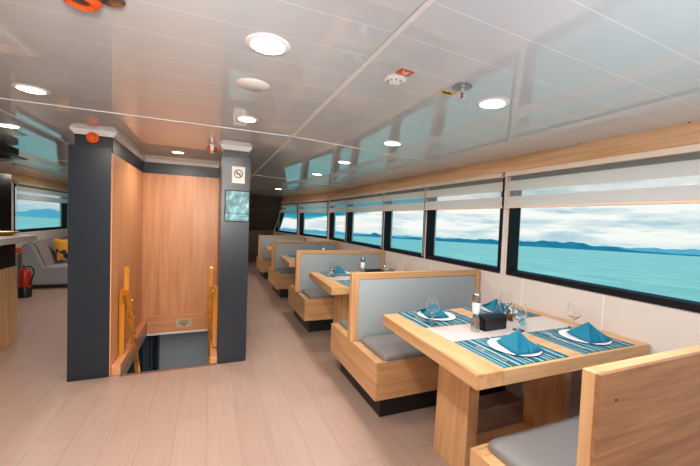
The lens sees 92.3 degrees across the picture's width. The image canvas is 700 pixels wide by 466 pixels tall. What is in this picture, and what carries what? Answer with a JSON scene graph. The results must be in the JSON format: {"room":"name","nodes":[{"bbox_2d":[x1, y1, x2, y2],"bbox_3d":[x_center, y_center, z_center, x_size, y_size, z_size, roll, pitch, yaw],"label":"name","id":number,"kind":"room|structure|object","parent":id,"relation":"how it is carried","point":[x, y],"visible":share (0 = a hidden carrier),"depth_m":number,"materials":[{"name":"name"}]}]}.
{"room":"ship interior","nodes":[
{"label":"ship interior","id":0,"kind":"room"},
{"bbox_2d":[11,181,67,288],"bbox_3d":[-4.493,0.156,2.571,0.130,2.147,13.350,1,2,-22],"label":"wall","id":1,"kind":"structure","parent":0,"point":[54,233],"depth_m":6.43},
{"bbox_2d":[0,171,67,189],"bbox_3d":[-4.209,-0.768,2.181,0.070,0.138,12.500,1,2,-22],"label":"trim","id":2,"kind":"structure","parent":1,"relation":"attached to","point":[14,177],"depth_m":6.29,"materials":[{"name":"brown wood"}]},
{"bbox_2d":[14,183,66,231],"bbox_3d":[-6.173,-0.478,6.736,0.102,0.840,2.260,1,2,-22],"label":"window","id":3,"kind":"structure","parent":1,"relation":"in","point":[63,205],"depth_m":7.02,"materials":[{"name":"glass"}]},
{"bbox_2d":[15,181,67,230],"bbox_3d":[-6.099,-0.507,6.764,0.048,0.852,2.260,1,2,-22],"label":"roller blind","id":4,"kind":"object","parent":3,"relation":"attached to","point":[18,188],"visible":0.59,"depth_m":6.43,"materials":[{"name":"white fabric"}]},
{"bbox_2d":[67,127,145,381],"bbox_3d":[-2.391,0.156,3.423,0.325,2.060,1.433,1,2,-22],"label":"partition wall","id":5,"kind":"structure","parent":0,"point":[105,177],"depth_m":2.79,"materials":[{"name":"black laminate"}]},
{"bbox_2d":[86,132,99,143],"bbox_3d":[-2.086,-0.774,2.725,0.092,0.092,0.058,1,2,-22],"label":"light","id":6,"kind":"object","parent":5,"relation":"attached to","point":[91,137],"visible":1,"depth_m":2.71,"materials":[{"name":"orange plastic"}]},
{"bbox_2d":[118,267,139,372],"bbox_3d":[-2.191,1.002,3.380,0.098,1.428,0.711,1,2,-22],"label":"handrail","id":7,"kind":"object","parent":5,"relation":"attached to","point":[125,300],"visible":0.85,"depth_m":3.10,"materials":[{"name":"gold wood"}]},
{"bbox_2d":[126,331,207,373],"bbox_3d":[-2.318,2.345,4.579,2.500,2.210,0.200,1,2,-22],"label":"wall","id":8,"kind":"structure","parent":0,"point":[167,351],"depth_m":4.48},
{"bbox_2d":[141,158,218,320],"bbox_3d":[-2.027,0.183,4.309,1.115,2.150,0.115,1,2,-22],"label":"wall","id":9,"kind":"structure","parent":0,"point":[180,231],"depth_m":4.22,"materials":[{"name":"brown wood"}]},
{"bbox_2d":[111,320,146,374],"bbox_3d":[-2.264,1.145,3.506,0.067,0.088,1.340,1,2,-22],"label":"trim","id":10,"kind":"structure","parent":9,"relation":"attached to","point":[118,365],"depth_m":3.18,"materials":[{"name":"brown wood"}]},
{"bbox_2d":[147,312,212,335],"bbox_3d":[-2.113,1.142,4.247,0.777,0.228,0.054,1,2,-22],"label":"trim","id":11,"kind":"structure","parent":9,"relation":"attached to","point":[163,324],"depth_m":4.19,"materials":[{"name":"brown wood"}]},
{"bbox_2d":[176,318,191,327],"bbox_3d":[-2.091,1.133,4.234,0.180,0.103,0.005,1,2,-22],"label":"plaque","id":12,"kind":"object","parent":9,"relation":"attached to","point":[179,322],"visible":1,"depth_m":4.23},
{"bbox_2d":[217,151,222,334],"bbox_3d":[-1.410,0.178,3.947,0.254,2.050,1.252,1,2,-22],"label":"wall","id":13,"kind":"structure","parent":0,"point":[219,198],"depth_m":3.69,"materials":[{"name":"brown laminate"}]},
{"bbox_2d":[206,265,217,363],"bbox_3d":[-1.504,1.017,3.663,0.098,1.428,0.711,1,2,-22],"label":"handrail","id":14,"kind":"object","parent":13,"relation":"attached to","point":[213,289],"visible":0.88,"depth_m":3.39,"materials":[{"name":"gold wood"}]},
{"bbox_2d":[210,319,216,363],"bbox_3d":[-1.534,1.175,3.775,0.065,0.062,1.280,1,2,-22],"label":"trim","id":15,"kind":"structure","parent":13,"relation":"attached to","point":[213,350],"depth_m":3.27,"materials":[{"name":"brown wood"}]},
{"bbox_2d":[217,144,251,363],"bbox_3d":[-1.134,0.208,3.269,0.281,2.060,0.208,1,2,-22],"label":"pillar","id":16,"kind":"structure","parent":0,"point":[234,236],"depth_m":3.19,"materials":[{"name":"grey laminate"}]},
{"bbox_2d":[224,190,249,221],"bbox_3d":[-1.063,-0.254,3.175,0.224,0.296,0.012,1,2,-22],"label":"framed notice","id":17,"kind":"object","parent":16,"relation":"attached to","point":[237,202],"visible":1,"depth_m":3.17,"materials":[{"name":"paper"}]},
{"bbox_2d":[232,166,244,183],"bbox_3d":[-1.050,-0.546,3.169,0.116,0.156,0.006,1,2,-22],"label":"sign","id":18,"kind":"object","parent":16,"relation":"attached to","point":[238,173],"visible":1,"depth_m":3.17,"materials":[{"name":"white paper"}]},
{"bbox_2d":[0,262,523,465],"bbox_3d":[-1.920,1.241,3.685,5.520,0.090,13.350,1,2,-22],"label":"floor","id":19,"kind":"structure","parent":0,"point":[291,402],"depth_m":2.44,"materials":[{"name":"laminate"}]},
{"bbox_2d":[0,234,36,350],"bbox_3d":[-2.948,0.679,1.334,0.945,1.125,4.600,1,2,-22],"label":"counter","id":20,"kind":"object","parent":19,"relation":"on","point":[8,268],"depth_m":3.38,"materials":[{"name":"brown wood"}]},
{"bbox_2d":[0,231,19,235],"bbox_3d":[-3.437,0.005,3.350,0.220,0.040,0.219,1,2,-22],"label":"serving dish","id":21,"kind":"object","parent":20,"relation":"on","point":[2,233],"visible":1,"depth_m":3.33,"materials":[{"name":"gold metal"}]},
{"bbox_2d":[0,234,36,245],"bbox_3d":[-2.928,0.150,1.315,0.945,0.065,4.600,1,2,-22],"label":"countertop","id":22,"kind":"structure","parent":20,"relation":"on","point":[16,238],"depth_m":3.27,"materials":[{"name":"stone"}]},
{"bbox_2d":[0,172,10,230],"bbox_3d":[-5.135,0.086,4.787,0.340,1.900,0.362,1,2,-22],"label":"tall cabinet","id":23,"kind":"object","parent":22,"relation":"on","point":[5,179],"visible":0.44,"depth_m":4.85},
{"bbox_2d":[16,264,34,297],"bbox_3d":[-5.142,0.751,5.330,0.189,0.533,0.167,3,2,23],"label":"fire extinguisher","id":24,"kind":"object","parent":19,"relation":"on","point":[24,276],"visible":0.97,"depth_m":5.29,"materials":[{"name":"red paint"}]},
{"bbox_2d":[21,237,67,288],"bbox_3d":[-5.761,0.527,7.054,0.829,0.810,2.300,1,2,-22],"label":"sofa","id":25,"kind":"object","parent":19,"relation":"on","point":[49,272],"visible":0.44,"depth_m":6.01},
{"bbox_2d":[53,238,67,260],"bbox_3d":[-5.512,0.308,6.582,0.216,0.416,0.440,3,2,21],"label":"throw pillow","id":26,"kind":"object","parent":25,"relation":"on","point":[61,245],"visible":0.48,"depth_m":6.43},
{"bbox_2d":[119,363,216,376],"bbox_3d":[-1.615,1.228,3.026,0.772,0.006,0.032,1,2,-22],"label":"trim","id":27,"kind":"structure","parent":19,"relation":"on","point":[128,374],"depth_m":3.01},
{"bbox_2d":[264,246,271,253],"bbox_3d":[-1.298,0.708,7.408,1.123,0.751,0.959,1,2,-22],"label":"dining table","id":28,"kind":"object","parent":19,"relation":"on","point":[268,249],"visible":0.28,"depth_m":7.13,"materials":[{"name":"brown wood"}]},
{"bbox_2d":[256,235,303,278],"bbox_3d":[-1.679,0.550,8.217,1.098,0.980,0.940,1,2,-22],"label":"bench","id":29,"kind":"object","parent":19,"relation":"on","point":[263,260],"visible":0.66,"depth_m":8.01,"materials":[{"name":"brown wood"}]},
{"bbox_2d":[280,255,294,266],"bbox_3d":[-0.503,0.800,5.677,1.276,0.751,0.959,1,2,-22],"label":"dining table","id":30,"kind":"object","parent":19,"relation":"on","point":[289,261],"visible":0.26,"depth_m":5.33,"materials":[{"name":"brown wood"}]},
{"bbox_2d":[268,241,337,297],"bbox_3d":[-0.864,0.643,6.494,1.295,0.980,0.940,1,2,-22],"label":"bench","id":31,"kind":"object","parent":19,"relation":"on","point":[280,275],"visible":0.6,"depth_m":6.25,"materials":[{"name":"brown wood"}]},
{"bbox_2d":[276,268,294,273],"bbox_3d":[-0.734,0.694,6.273,1.204,0.049,0.426,1,2,-22],"label":"seat cushion","id":32,"kind":"object","parent":31,"relation":"on","point":[278,270],"depth_m":5.98,"materials":[{"name":"grey fabric"}]},
{"bbox_2d":[288,250,383,331],"bbox_3d":[-0.135,0.733,4.735,1.305,0.980,0.940,1,2,-22],"label":"bench","id":33,"kind":"object","parent":19,"relation":"on","point":[313,306],"visible":0.62,"depth_m":4.50,"materials":[{"name":"brown wood"}]},
{"bbox_2d":[302,288,334,298],"bbox_3d":[-0.005,0.784,4.514,1.214,0.049,0.426,1,2,-22],"label":"seat cushion","id":34,"kind":"object","parent":33,"relation":"on","point":[309,293],"depth_m":4.21,"materials":[{"name":"grey fabric"}]},
{"bbox_2d":[309,270,397,322],"bbox_3d":[0.221,0.890,3.916,1.276,0.751,0.959,1,2,-22],"label":"dining table","id":35,"kind":"object","parent":19,"relation":"on","point":[341,292],"visible":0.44,"depth_m":3.61,"materials":[{"name":"brown wood"}]},
{"bbox_2d":[329,262,336,276],"bbox_3d":[-0.197,0.416,3.865,0.083,0.164,0.083,1,2,-34],"label":"goblet","id":36,"kind":"object","parent":35,"relation":"on","point":[332,266],"visible":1,"depth_m":3.84,"materials":[{"name":"clear glass"}]},
{"bbox_2d":[319,271,353,276],"bbox_3d":[-0.122,0.494,4.095,0.450,0.002,0.344,1,2,-22],"label":"placemat","id":37,"kind":"object","parent":35,"relation":"on","point":[323,273],"visible":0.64,"depth_m":4.02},
{"bbox_3d":[-0.120,0.487,4.117,0.262,0.010,0.262,1,2,-22],"label":"plate","id":38,"kind":"object","parent":37,"relation":"on","visible":0},
{"bbox_2d":[333,266,345,272],"bbox_3d":[-0.141,0.437,4.135,0.190,0.083,0.193,2,2,-13],"label":"napkin","id":39,"kind":"object","parent":38,"relation":"on","point":[339,269],"visible":0.76,"depth_m":4.07,"materials":[{"name":"teal fabric"}]},
{"bbox_2d":[335,280,349,286],"bbox_3d":[0.117,0.523,3.541,0.450,0.002,0.344,1,2,-22],"label":"placemat","id":40,"kind":"object","parent":35,"relation":"on","point":[339,281],"visible":0.36,"depth_m":3.51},
{"bbox_2d":[360,257,364,271],"bbox_3d":[0.146,0.395,3.875,0.053,0.235,0.053,1,2,-22],"label":"grinder","id":41,"kind":"object","parent":35,"relation":"on","point":[362,258],"visible":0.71,"depth_m":3.85,"materials":[{"name":"metal"}]},
{"bbox_2d":[364,269,382,271],"bbox_3d":[0.290,0.468,3.950,0.235,0.096,0.098,1,2,-25],"label":"box","id":42,"kind":"object","parent":35,"relation":"on","point":[366,270],"visible":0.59,"depth_m":3.90,"materials":[{"name":"black leather"}]},
{"bbox_2d":[389,262,395,271],"bbox_3d":[0.507,0.435,4.048,0.083,0.164,0.083,2,2,-5],"label":"goblet","id":43,"kind":"object","parent":35,"relation":"on","point":[392,266],"visible":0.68,"depth_m":4.01,"materials":[{"name":"clear glass"}]},
{"bbox_2d":[404,263,410,270],"bbox_3d":[0.691,0.442,4.048,0.083,0.164,0.083,0,3,-38],"label":"goblet","id":44,"kind":"object","parent":35,"relation":"on","point":[407,267],"visible":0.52,"depth_m":4.01,"materials":[{"name":"clear glass"}]},
{"bbox_2d":[330,269,505,416],"bbox_3d":[0.589,0.823,2.974,1.305,0.980,0.940,1,2,-22],"label":"bench","id":45,"kind":"object","parent":19,"relation":"on","point":[392,375],"visible":0.65,"depth_m":2.72,"materials":[{"name":"brown wood"}]},
{"bbox_2d":[339,319,347,330],"bbox_3d":[0.534,0.851,3.205,1.214,0.049,0.439,1,2,-22],"label":"seat cushion","id":46,"kind":"object","parent":45,"relation":"on","point":[343,324],"depth_m":3.07,"materials":[{"name":"grey fabric"}]},
{"bbox_2d":[361,333,426,361],"bbox_3d":[0.719,0.874,2.753,1.214,0.049,0.426,1,2,-22],"label":"seat cushion","id":47,"kind":"object","parent":45,"relation":"on","point":[385,347],"depth_m":2.48,"materials":[{"name":"grey fabric"}]},
{"bbox_2d":[382,304,649,465],"bbox_3d":[0.945,0.980,2.155,1.276,0.751,0.959,1,2,-22],"label":"dining table","id":48,"kind":"object","parent":19,"relation":"on","point":[462,373],"visible":0.73,"depth_m":1.94,"materials":[{"name":"brown wood"}]},
{"bbox_2d":[397,309,471,327],"bbox_3d":[0.602,0.584,2.334,0.450,0.002,0.344,1,2,-22],"label":"placemat","id":49,"kind":"object","parent":48,"relation":"on","point":[459,319],"visible":0.64,"depth_m":2.26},
{"bbox_2d":[426,297,438,324],"bbox_3d":[0.533,0.504,2.168,0.083,0.164,0.083,1,2,-25],"label":"goblet","id":50,"kind":"object","parent":49,"relation":"on","point":[432,306],"visible":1,"depth_m":2.14,"materials":[{"name":"clear glass"}]},
{"bbox_2d":[417,311,455,320],"bbox_3d":[0.604,0.577,2.356,0.262,0.010,0.262,1,2,-22],"label":"plate","id":51,"kind":"object","parent":49,"relation":"on","point":[451,316],"visible":0.53,"depth_m":2.31,"materials":[{"name":"white ceramic"}]},
{"bbox_2d":[418,308,448,317],"bbox_3d":[0.583,0.527,2.373,0.190,0.083,0.193,2,2,-15],"label":"napkin","id":52,"kind":"object","parent":51,"relation":"on","point":[424,311],"visible":0.55,"depth_m":2.31,"materials":[{"name":"teal fabric"}]},
{"bbox_2d":[471,292,480,332],"bbox_3d":[0.770,0.484,2.056,0.053,0.235,0.053,1,2,-22],"label":"grinder","id":53,"kind":"object","parent":48,"relation":"on","point":[476,297],"visible":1,"depth_m":2.04,"materials":[{"name":"glass"}]},
{"bbox_2d":[479,312,506,331],"bbox_3d":[0.903,0.556,2.132,0.235,0.096,0.098,1,2,-25],"label":"box","id":54,"kind":"object","parent":48,"relation":"on","point":[491,321],"visible":0.87,"depth_m":2.08,"materials":[{"name":"black leather"}]},
{"bbox_2d":[461,307,540,318],"bbox_3d":[1.135,0.596,2.554,0.450,0.002,0.344,1,2,-22],"label":"placemat","id":55,"kind":"object","parent":48,"relation":"on","point":[529,314],"visible":0.29,"depth_m":2.53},
{"bbox_2d":[481,306,504,312],"bbox_3d":[1.137,0.589,2.576,0.262,0.010,0.262,1,2,-22],"label":"plate","id":56,"kind":"object","parent":55,"relation":"on","point":[482,307],"visible":0.16,"depth_m":2.57,"materials":[{"name":"white ceramic"}]},
{"bbox_2d":[481,299,504,311],"bbox_3d":[1.118,0.539,2.595,0.190,0.083,0.193,2,2,-9],"label":"napkin","id":57,"kind":"object","parent":56,"relation":"on","point":[491,305],"visible":0.71,"depth_m":2.55,"materials":[{"name":"teal fabric"}]},
{"bbox_2d":[494,301,501,311],"bbox_3d":[1.025,0.535,2.327,0.048,0.131,0.048,1,2,-22],"label":"cruet","id":58,"kind":"object","parent":55,"relation":"on","point":[497,309],"visible":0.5,"depth_m":2.31,"materials":[{"name":"clear glass"}]},
{"bbox_2d":[500,292,511,313],"bbox_3d":[1.130,0.516,2.440,0.083,0.164,0.083,1,2,-20],"label":"goblet","id":59,"kind":"object","parent":55,"relation":"on","point":[506,297],"visible":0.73,"depth_m":2.41,"materials":[{"name":"clear glass"}]},
{"bbox_2d":[506,302,512,320],"bbox_3d":[1.103,0.539,2.321,0.048,0.131,0.048,1,2,-22],"label":"cruet","id":60,"kind":"object","parent":48,"relation":"on","point":[509,309],"visible":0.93,"depth_m":2.31,"materials":[{"name":"clear glass"}]},
{"bbox_2d":[454,335,569,367],"bbox_3d":[0.841,0.613,1.780,0.450,0.002,0.344,1,2,-22],"label":"placemat","id":61,"kind":"object","parent":48,"relation":"on","point":[512,360],"visible":0.71,"depth_m":1.70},
{"bbox_2d":[475,346,506,361],"bbox_3d":[0.709,0.605,1.694,0.022,0.008,0.192,1,2,-25],"label":"fork","id":62,"kind":"object","parent":61,"relation":"on","point":[478,347],"visible":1,"depth_m":1.71,"materials":[{"name":"silver metal"}]},
{"bbox_2d":[487,338,541,355],"bbox_3d":[0.873,0.607,1.793,0.262,0.010,0.262,1,2,-22],"label":"plate","id":63,"kind":"object","parent":61,"relation":"on","point":[492,342],"visible":0.44,"depth_m":1.75,"materials":[{"name":"white ceramic"}]},
{"bbox_2d":[496,330,542,354],"bbox_3d":[0.897,0.561,1.772,0.190,0.083,0.193,2,2,-12],"label":"napkin","id":64,"kind":"object","parent":63,"relation":"on","point":[516,342],"visible":1,"depth_m":1.74,"materials":[{"name":"teal fabric"}]},
{"bbox_2d":[512,303,526,331],"bbox_3d":[1.058,0.525,2.102,0.083,0.164,0.083,1,2,-32],"label":"goblet","id":65,"kind":"object","parent":48,"relation":"on","point":[519,311],"visible":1,"depth_m":2.08,"materials":[{"name":"clear glass"}]},
{"bbox_2d":[526,327,634,353],"bbox_3d":[1.349,0.624,1.990,0.450,0.002,0.344,1,2,-22],"label":"placemat","id":66,"kind":"object","parent":48,"relation":"on","point":[590,348],"visible":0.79,"depth_m":1.91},
{"bbox_2d":[567,302,582,328],"bbox_3d":[1.466,0.537,2.196,0.083,0.164,0.083,2,2,5],"label":"goblet","id":67,"kind":"object","parent":66,"relation":"on","point":[575,311],"visible":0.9,"depth_m":2.17,"materials":[{"name":"clear glass"}]},
{"bbox_2d":[558,329,611,344],"bbox_3d":[1.393,0.619,2.002,0.262,0.010,0.262,1,2,-22],"label":"plate","id":68,"kind":"object","parent":66,"relation":"on","point":[563,332],"visible":0.44,"depth_m":1.97,"materials":[{"name":"white ceramic"}]},
{"bbox_2d":[566,322,612,342],"bbox_3d":[1.416,0.572,1.980,0.190,0.083,0.193,2,2,-10],"label":"napkin","id":69,"kind":"object","parent":68,"relation":"on","point":[586,332],"visible":1,"depth_m":1.95,"materials":[{"name":"teal fabric"}]},
{"bbox_2d":[470,345,699,465],"bbox_3d":[1.208,0.900,1.468,1.305,0.980,0.512,1,2,-22],"label":"bench","id":70,"kind":"object","parent":19,"relation":"on","point":[643,410],"visible":1,"depth_m":1.10,"materials":[{"name":"brown wood"}]},
{"bbox_2d":[488,415,579,465],"bbox_3d":[1.234,0.938,1.501,1.214,0.049,0.439,1,2,-22],"label":"seat cushion","id":71,"kind":"object","parent":70,"relation":"on","point":[555,443],"depth_m":1.43,"materials":[{"name":"grey fabric"}]},
{"bbox_2d":[248,194,282,261],"bbox_3d":[-4.456,-0.130,9.262,5.128,2.240,1.170,1,2,-22],"label":"wall","id":72,"kind":"structure","parent":0,"point":[264,210],"depth_m":10.14,"materials":[{"name":"brown wood"}]},
{"bbox_2d":[273,200,329,240],"bbox_3d":[-1.386,0.007,9.020,0.131,2.210,3.839,1,2,-31],"label":"wall","id":73,"kind":"structure","parent":0,"point":[306,238],"depth_m":8.81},
{"bbox_2d":[275,203,297,233],"bbox_3d":[-1.812,-0.424,9.710,0.102,0.840,1.820,1,2,-31],"label":"window","id":74,"kind":"structure","parent":73,"relation":"in","point":[281,214],"depth_m":9.95,"materials":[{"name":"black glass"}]},
{"bbox_2d":[278,201,297,227],"bbox_3d":[-1.762,-0.445,9.470,0.049,0.852,1.420,1,2,-31],"label":"roller blind","id":75,"kind":"object","parent":74,"relation":"attached to","point":[293,205],"visible":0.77,"depth_m":9.36,"materials":[{"name":"white fabric"}]},
{"bbox_2d":[282,193,327,201],"bbox_3d":[-1.229,-0.899,8.591,0.071,0.158,3.070,1,2,-31],"label":"trim","id":76,"kind":"structure","parent":73,"relation":"attached to","point":[316,196],"depth_m":8.29,"materials":[{"name":"brown wood"}]},
{"bbox_2d":[299,201,328,238],"bbox_3d":[-0.853,-0.331,8.083,0.103,0.840,1.600,1,2,-31],"label":"window","id":77,"kind":"structure","parent":73,"relation":"in","point":[301,214],"depth_m":8.44,"materials":[{"name":"black metal"}]},
{"bbox_2d":[297,199,328,233],"bbox_3d":[-0.920,-0.362,8.042,0.048,0.852,1.660,1,2,-31],"label":"roller blind","id":78,"kind":"object","parent":77,"relation":"attached to","point":[322,210],"visible":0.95,"depth_m":7.95,"materials":[{"name":"white fabric"}]},
{"bbox_2d":[0,0,699,197],"bbox_3d":[-1.865,-0.878,3.599,5.670,0.208,13.450,1,2,-22],"label":"ceiling","id":79,"kind":"structure","parent":0,"point":[570,72],"depth_m":1.53,"materials":[{"name":"paint"}]},
{"bbox_2d":[0,123,22,128],"bbox_3d":[-2.704,-0.849,2.666,0.159,0.013,0.160,1,2,-18],"label":"recessed light","id":80,"kind":"object","parent":79,"relation":"in","point":[6,125],"visible":1,"depth_m":2.66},
{"bbox_2d":[0,143,27,159],"bbox_3d":[-2.894,-0.716,1.284,0.820,0.110,4.500,1,2,-22],"label":"canopy","id":81,"kind":"object","parent":79,"relation":"attached to","point":[6,151],"visible":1,"depth_m":3.32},
{"bbox_2d":[0,151,27,159],"bbox_3d":[-2.896,-0.669,1.286,0.820,0.015,4.500,1,2,-22],"label":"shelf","id":82,"kind":"object","parent":81,"relation":"attached to","point":[6,155],"depth_m":3.32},
{"bbox_2d":[11,83,50,94],"bbox_3d":[-1.765,-0.793,1.864,0.160,0.006,0.160,1,2,-22],"label":"recessed light","id":83,"kind":"object","parent":79,"relation":"in","point":[22,87],"visible":1,"depth_m":1.85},
{"bbox_2d":[0,109,68,143],"bbox_3d":[-2.592,-0.862,2.841,0.016,0.008,12.500,1,2,-22],"label":"trim","id":84,"kind":"structure","parent":79,"relation":"attached to","point":[0,109],"depth_m":2.66,"materials":[{"name":"white plastic"}]},
{"bbox_2d":[63,0,125,11],"bbox_3d":[-0.787,-0.715,1.027,0.186,0.030,0.108,2,2,6],"label":"siren","id":85,"kind":"object","parent":79,"relation":"attached to","point":[84,5],"visible":1,"depth_m":1.04,"materials":[{"name":"orange plastic"}]},
{"bbox_2d":[71,0,90,6],"bbox_3d":[-0.826,-0.720,1.031,0.062,0.023,0.062,1,2,-22],"label":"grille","id":86,"kind":"object","parent":85,"relation":"attached to","point":[74,3],"depth_m":1.04,"materials":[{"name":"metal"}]},
{"bbox_2d":[33,159,352,187],"bbox_3d":[-2.390,-0.885,4.871,5.470,0.092,0.014,1,2,-22],"label":"trim","id":87,"kind":"structure","parent":79,"relation":"attached to","point":[33,159],"depth_m":5.33,"materials":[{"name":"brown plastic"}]},
{"bbox_2d":[207,144,216,152],"bbox_3d":[-1.295,-0.788,3.156,0.092,0.074,0.093,1,2,-22],"label":"beacon","id":88,"kind":"object","parent":79,"relation":"attached to","point":[211,148],"visible":1,"depth_m":3.13,"materials":[{"name":"red plastic"}]},
{"bbox_2d":[0,98,460,166],"bbox_3d":[-1.353,-0.756,2.349,5.470,0.092,0.014,1,2,-22],"label":"trim","id":89,"kind":"structure","parent":79,"relation":"attached to","point":[0,98],"depth_m":2.45,"materials":[{"name":"white plastic"}]},
{"bbox_2d":[235,116,257,122],"bbox_3d":[-0.697,-0.768,2.277,0.150,0.006,0.150,1,2,-22],"label":"recessed light","id":90,"kind":"object","parent":79,"relation":"in","point":[249,119],"visible":1,"depth_m":2.27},
{"bbox_2d":[236,78,269,91],"bbox_3d":[-0.486,-0.739,1.688,0.164,0.006,0.164,1,2,-22],"label":"ceiling speaker","id":91,"kind":"object","parent":79,"relation":"attached to","point":[251,84],"visible":1,"depth_m":1.67,"materials":[{"name":"white plastic"}]},
{"bbox_2d":[245,33,289,55],"bbox_3d":[-0.315,-0.719,1.292,0.170,0.006,0.170,1,2,-22],"label":"recessed light","id":92,"kind":"object","parent":79,"relation":"in","point":[267,44],"visible":1,"depth_m":1.28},
{"bbox_2d":[250,0,434,177],"bbox_3d":[-0.822,-0.822,3.571,0.022,0.009,12.500,1,2,-22],"label":"trim","id":93,"kind":"structure","parent":79,"relation":"attached to","point":[426,3],"depth_m":1.38,"materials":[{"name":"white plastic"}]},
{"bbox_2d":[382,140,401,145],"bbox_3d":[0.334,-0.711,2.672,0.159,0.013,0.160,1,2,-18],"label":"recessed light","id":94,"kind":"object","parent":79,"relation":"in","point":[389,142],"visible":1,"depth_m":2.66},
{"bbox_2d":[384,74,405,85],"bbox_3d":[0.205,-0.692,1.534,0.103,0.026,0.104,1,2,-17],"label":"smoke detector","id":95,"kind":"object","parent":79,"relation":"attached to","point":[391,79],"visible":1,"depth_m":1.51,"materials":[{"name":"white plastic"}]},
{"bbox_2d":[395,68,414,76],"bbox_3d":[0.239,-0.698,1.464,0.068,0.006,0.052,1,2,-25],"label":"sticker","id":96,"kind":"object","parent":79,"relation":"attached to","point":[402,71],"visible":1,"depth_m":1.46,"materials":[{"name":"red paper"}]},
{"bbox_2d":[436,89,457,95],"bbox_3d":[0.471,-0.682,1.636,0.090,0.006,0.056,2,2,-14],"label":"sticker","id":97,"kind":"object","parent":79,"relation":"attached to","point":[441,91],"visible":1,"depth_m":1.63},
{"bbox_2d":[453,82,471,101],"bbox_3d":[0.519,-0.646,1.557,0.088,0.068,0.088,1,2,-17],"label":"sprinkler","id":98,"kind":"object","parent":79,"relation":"attached to","point":[463,86],"visible":1,"depth_m":1.55,"materials":[{"name":"metal"}]},
{"bbox_2d":[476,97,509,108],"bbox_3d":[0.729,-0.662,1.722,0.159,0.013,0.160,1,2,-18],"label":"recessed light","id":99,"kind":"object","parent":79,"relation":"in","point":[491,102],"visible":1,"depth_m":1.71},
{"bbox_2d":[328,177,699,417],"bbox_3d":[1.405,0.360,2.950,0.130,2.146,9.550,1,2,-22],"label":"wall","id":100,"kind":"structure","parent":0,"point":[665,328],"depth_m":2.35,"materials":[{"name":"paint"}]},
{"bbox_2d":[329,198,346,241],"bbox_3d":[-0.210,-0.262,6.841,0.102,0.840,0.975,1,2,-22],"label":"window","id":101,"kind":"structure","parent":100,"relation":"in","point":[331,221],"depth_m":7.25,"materials":[{"name":"black metal"}]},
{"bbox_2d":[327,196,345,237],"bbox_3d":[-0.282,-0.295,6.810,0.048,0.852,1.007,1,2,-22],"label":"roller blind","id":102,"kind":"object","parent":101,"relation":"attached to","point":[341,209],"visible":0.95,"depth_m":6.79,"materials":[{"name":"white fabric"}]},
{"bbox_2d":[346,193,384,249],"bbox_3d":[0.266,-0.203,5.684,0.102,0.840,1.440,1,2,-22],"label":"window","id":103,"kind":"structure","parent":100,"relation":"in","point":[349,214],"depth_m":6.02,"materials":[{"name":"black metal"}]},
{"bbox_2d":[344,190,382,231],"bbox_3d":[0.194,-0.235,5.653,0.048,0.852,1.472,1,2,-22],"label":"roller blind","id":104,"kind":"object","parent":103,"relation":"attached to","point":[373,208],"visible":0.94,"depth_m":5.54,"materials":[{"name":"white fabric"}]},
{"bbox_2d":[383,188,426,257],"bbox_3d":[0.747,-0.143,4.513,0.102,0.840,1.015,1,2,-22],"label":"window","id":105,"kind":"structure","parent":100,"relation":"in","point":[387,221],"depth_m":4.78,"materials":[{"name":"black metal"}]},
{"bbox_2d":[380,184,423,247],"bbox_3d":[0.675,-0.175,4.482,0.048,0.852,1.047,1,2,-22],"label":"roller blind","id":106,"kind":"object","parent":105,"relation":"attached to","point":[414,195],"visible":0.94,"depth_m":4.41,"materials":[{"name":"white fabric"}]},
{"bbox_2d":[425,178,504,272],"bbox_3d":[1.168,-0.091,3.490,0.102,0.840,1.120,1,2,-22],"label":"window","id":107,"kind":"structure","parent":100,"relation":"in","point":[430,228],"depth_m":3.48,"materials":[{"name":"black metal"}]},
{"bbox_2d":[422,173,504,255],"bbox_3d":[1.096,-0.123,3.459,0.048,0.852,1.152,1,2,-22],"label":"roller blind","id":108,"kind":"object","parent":107,"relation":"attached to","point":[482,203],"visible":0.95,"depth_m":3.33,"materials":[{"name":"white fabric"}]},
{"bbox_2d":[327,121,699,197],"bbox_3d":[1.346,-0.589,2.889,0.073,0.138,9.570,1,2,-22],"label":"trim","id":109,"kind":"structure","parent":100,"relation":"attached to","point":[689,133],"depth_m":2.38,"materials":[{"name":"brown wood"}]},
{"bbox_2d":[506,152,699,312],"bbox_3d":[2.045,0.018,1.359,0.102,0.840,3.355,1,2,-22],"label":"window","id":110,"kind":"structure","parent":100,"relation":"in","point":[514,213],"depth_m":2.28,"materials":[{"name":"black metal"}]},
{"bbox_2d":[501,143,699,270],"bbox_3d":[1.973,-0.014,1.327,0.048,0.852,3.387,1,2,-22],"label":"roller blind","id":111,"kind":"object","parent":110,"relation":"attached to","point":[684,194],"visible":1,"depth_m":2.11,"materials":[{"name":"white fabric"}]},
{"label":"outside","id":112,"kind":"structure","parent":0,"visible":0},
{"bbox_2d":[15,216,699,301],"bbox_3d":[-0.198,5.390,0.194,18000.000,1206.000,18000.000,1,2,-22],"label":"sea","id":113,"kind":"structure","parent":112,"point":[676,276],"depth_m":130.78,"materials":[{"name":"liquid"}]},
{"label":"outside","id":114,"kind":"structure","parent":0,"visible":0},
{"bbox_2d":[396,237,699,256],"bbox_3d":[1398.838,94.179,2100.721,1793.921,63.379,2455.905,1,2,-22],"label":"hills","id":115,"kind":"structure","parent":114,"point":[550,244],"depth_m":2251.15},
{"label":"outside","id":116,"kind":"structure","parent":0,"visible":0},
{"bbox_2d":[15,209,699,254],"bbox_3d":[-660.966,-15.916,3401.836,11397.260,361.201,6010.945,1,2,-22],"label":"far coast","id":117,"kind":"structure","parent":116,"point":[42,213],"depth_m":4292.85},
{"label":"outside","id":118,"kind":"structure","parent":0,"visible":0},
{"bbox_2d":[353,233,398,237],"bbox_3d":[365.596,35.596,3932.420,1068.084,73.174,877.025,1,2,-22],"label":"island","id":119,"kind":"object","parent":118,"point":[372,234],"visible":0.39,"depth_m":3840.11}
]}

